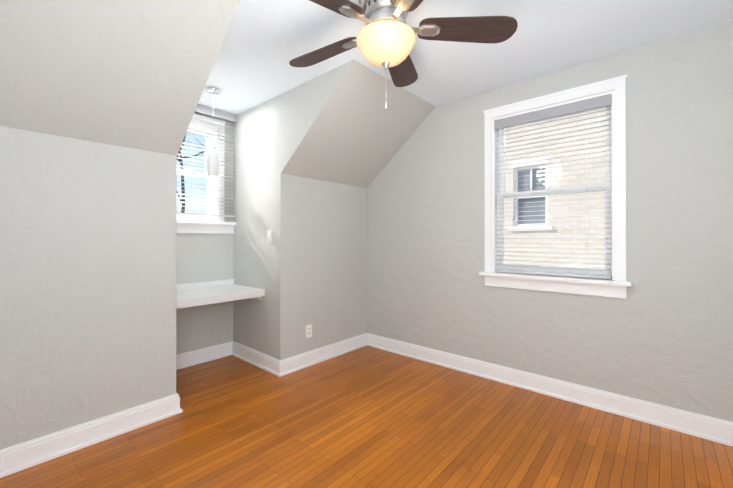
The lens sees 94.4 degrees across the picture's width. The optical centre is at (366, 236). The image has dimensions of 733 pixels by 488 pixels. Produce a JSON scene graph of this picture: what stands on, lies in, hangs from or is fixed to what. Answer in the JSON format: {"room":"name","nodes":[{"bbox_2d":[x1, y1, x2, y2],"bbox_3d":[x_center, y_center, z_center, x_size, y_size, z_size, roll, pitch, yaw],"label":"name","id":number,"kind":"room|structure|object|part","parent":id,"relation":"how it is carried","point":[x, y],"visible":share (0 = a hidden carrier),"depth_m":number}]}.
{"room":"empty attic bedroom","nodes":[
{"label":"empty attic bedroom","id":0,"kind":"room"},
{"bbox_2d":[0,0,211,151],"bbox_3d":[-1.519,-0.976,1.519,1.023,0.840,1.257,0,0,41],"label":"sloped ceiling","id":1,"kind":"structure","parent":0,"point":[111,72],"depth_m":1.70},
{"bbox_2d":[0,126,366,449],"bbox_3d":[-1.157,0.323,2.589,0.150,1.750,3.350,0,0,41],"label":"wall","id":2,"kind":"structure","parent":0,"point":[88,240],"depth_m":2.04},
{"bbox_2d":[0,392,182,477],"bbox_3d":[-1.671,1.131,1.863,0.029,0.128,1.227,0,0,41],"label":"baseboard","id":3,"kind":"structure","parent":2,"relation":"attached to","point":[27,454],"depth_m":1.93},
{"bbox_2d":[306,324,311,337],"bbox_3d":[-0.538,0.881,3.173,0.010,0.116,0.072,0,0,41],"label":"electrical outlet plate","id":4,"kind":"object","parent":2,"relation":"attached to","point":[309,330],"visible":1,"depth_m":3.17},
{"bbox_2d":[276,333,367,376],"bbox_3d":[-0.387,1.137,3.329,0.029,0.128,1.117,0,0,41],"label":"baseboard","id":5,"kind":"structure","parent":2,"relation":"attached to","point":[286,366],"depth_m":3.24},
{"bbox_2d":[157,0,239,155],"bbox_3d":[-1.378,-0.023,2.307,1.855,2.440,0.120,0,0,41],"label":"sloped ceiling","id":6,"kind":"structure","parent":0,"point":[217,22],"depth_m":1.95},
{"bbox_2d":[176,111,232,354],"bbox_3d":[-1.704,-0.020,3.228,0.150,2.440,0.836,0,0,41],"label":"wall","id":7,"kind":"structure","parent":0,"point":[203,257],"depth_m":3.29},
{"bbox_2d":[176,342,231,369],"bbox_3d":[-1.643,1.136,3.157,0.029,0.128,0.750,0,0,41],"label":"baseboard","id":8,"kind":"structure","parent":7,"relation":"attached to","point":[195,357],"depth_m":3.24},
{"bbox_2d":[177,113,235,233],"bbox_3d":[-1.691,-0.596,3.219,0.245,1.124,0.834,0,0,41],"label":"window","id":9,"kind":"structure","parent":7,"relation":"in","point":[218,225],"depth_m":3.35},
{"bbox_3d":[-1.720,-0.611,3.245,0.072,0.898,0.470,0,0,41],"label":"alcove window sash","id":10,"kind":"part","parent":9,"relation":"part of"},
{"bbox_2d":[177,104,235,216],"bbox_3d":[-1.604,-0.718,3.143,0.077,1.036,0.814,0,0,41],"label":"blinds","id":11,"kind":"object","parent":9,"relation":"attached to","point":[203,109],"visible":0.46,"depth_m":3.24},
{"bbox_2d":[176,279,264,308],"bbox_3d":[-1.428,0.507,2.985,0.584,0.150,0.836,0,0,41],"label":"shelf","id":12,"kind":"object","parent":7,"relation":"attached to","point":[199,293],"visible":0.58,"depth_m":2.99},
{"bbox_2d":[233,59,364,355],"bbox_3d":[-0.748,-0.021,3.026,1.855,2.440,0.120,0,0,41],"label":"wall","id":13,"kind":"structure","parent":0,"point":[279,134],"depth_m":3.12},
{"bbox_2d":[232,341,275,374],"bbox_3d":[-1.077,1.136,3.212,0.810,0.128,0.029,0,0,41],"label":"baseboard","id":14,"kind":"structure","parent":13,"relation":"attached to","point":[263,361],"depth_m":3.18},
{"bbox_2d":[267,230,271,242],"bbox_3d":[-0.877,0.000,3.051,0.072,0.116,0.013,0,0,41],"label":"switch plate","id":15,"kind":"object","parent":13,"relation":"attached to","point":[269,236],"visible":1,"depth_m":3.04},
{"bbox_2d":[293,66,434,187],"bbox_3d":[-0.060,-0.970,3.183,1.023,0.840,1.017,0,0,41],"label":"ceiling","id":16,"kind":"structure","parent":0,"point":[363,137],"depth_m":3.05},
{"bbox_2d":[0,346,732,487],"bbox_3d":[-0.191,1.255,1.838,4.252,0.120,3.500,0,0,41],"label":"floor","id":17,"kind":"structure","parent":0,"point":[367,417],"depth_m":1.98},
{"bbox_2d":[198,0,732,114],"bbox_3d":[-0.191,-1.320,1.848,4.252,0.150,3.500,0,0,41],"label":"ceiling","id":18,"kind":"structure","parent":0,"point":[265,42],"depth_m":2.17},
{"bbox_2d":[206,87,220,176],"bbox_3d":[-1.291,-0.873,2.857,0.120,0.734,0.120,0,0,41],"label":"pendant light","id":19,"kind":"object","parent":18,"relation":"hanging from","point":[213,164],"visible":1,"depth_m":2.82},
{"bbox_2d":[289,0,517,108],"bbox_3d":[0.058,-0.945,1.720,1.251,0.599,1.264,0,0,41],"label":"ceiling fan","id":20,"kind":"object","parent":18,"relation":"hanging from","point":[385,38],"visible":1,"depth_m":1.68},
{"bbox_2d":[367,21,732,421],"bbox_3d":[1.226,-0.021,2.829,3.420,2.440,0.150,0,0,41],"label":"wall","id":21,"kind":"structure","parent":0,"point":[661,333],"depth_m":2.29},
{"bbox_2d":[368,333,732,446],"bbox_3d":[1.147,1.135,2.774,3.068,0.128,0.029,0,0,41],"label":"baseboard","id":22,"kind":"structure","parent":21,"relation":"attached to","point":[698,425],"depth_m":2.44},
{"bbox_2d":[479,75,631,298],"bbox_3d":[1.419,-0.332,2.637,1.021,1.492,0.245,0,0,41],"label":"window","id":23,"kind":"structure","parent":21,"relation":"in","point":[616,284],"depth_m":2.53},
{"bbox_2d":[494,94,611,278],"bbox_3d":[1.394,-0.345,2.608,0.803,1.274,0.077,0,0,41],"label":"window blind","id":24,"kind":"object","parent":23,"relation":"attached to","point":[585,104],"visible":0.94,"depth_m":2.57},
{"bbox_3d":[1.445,-0.348,2.666,0.805,1.268,0.072,0,0,41],"label":"main window sash","id":25,"kind":"part","parent":23,"relation":"part of"},
{"label":"outside","id":26,"kind":"structure","parent":0,"visible":0},
{"bbox_3d":[0.925,4.507,4.836,80.000,0.200,70.000,0,0,41],"label":"ground","id":27,"kind":"structure","parent":26,"visible":0},
{"bbox_2d":[177,134,204,212],"bbox_3d":[-5.646,-2.473,10.365,13.271,13.871,15.364,0,0,41],"label":"tree","id":28,"kind":"object","parent":27,"relation":"on","point":[182,188],"depth_m":5.81},
{"bbox_2d":[504,109,605,267],"bbox_3d":[4.058,-0.194,4.636,13.000,9.200,0.300,0,0,41],"label":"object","id":29,"kind":"structure","parent":27,"relation":"on","point":[593,175],"depth_m":5.40}
]}

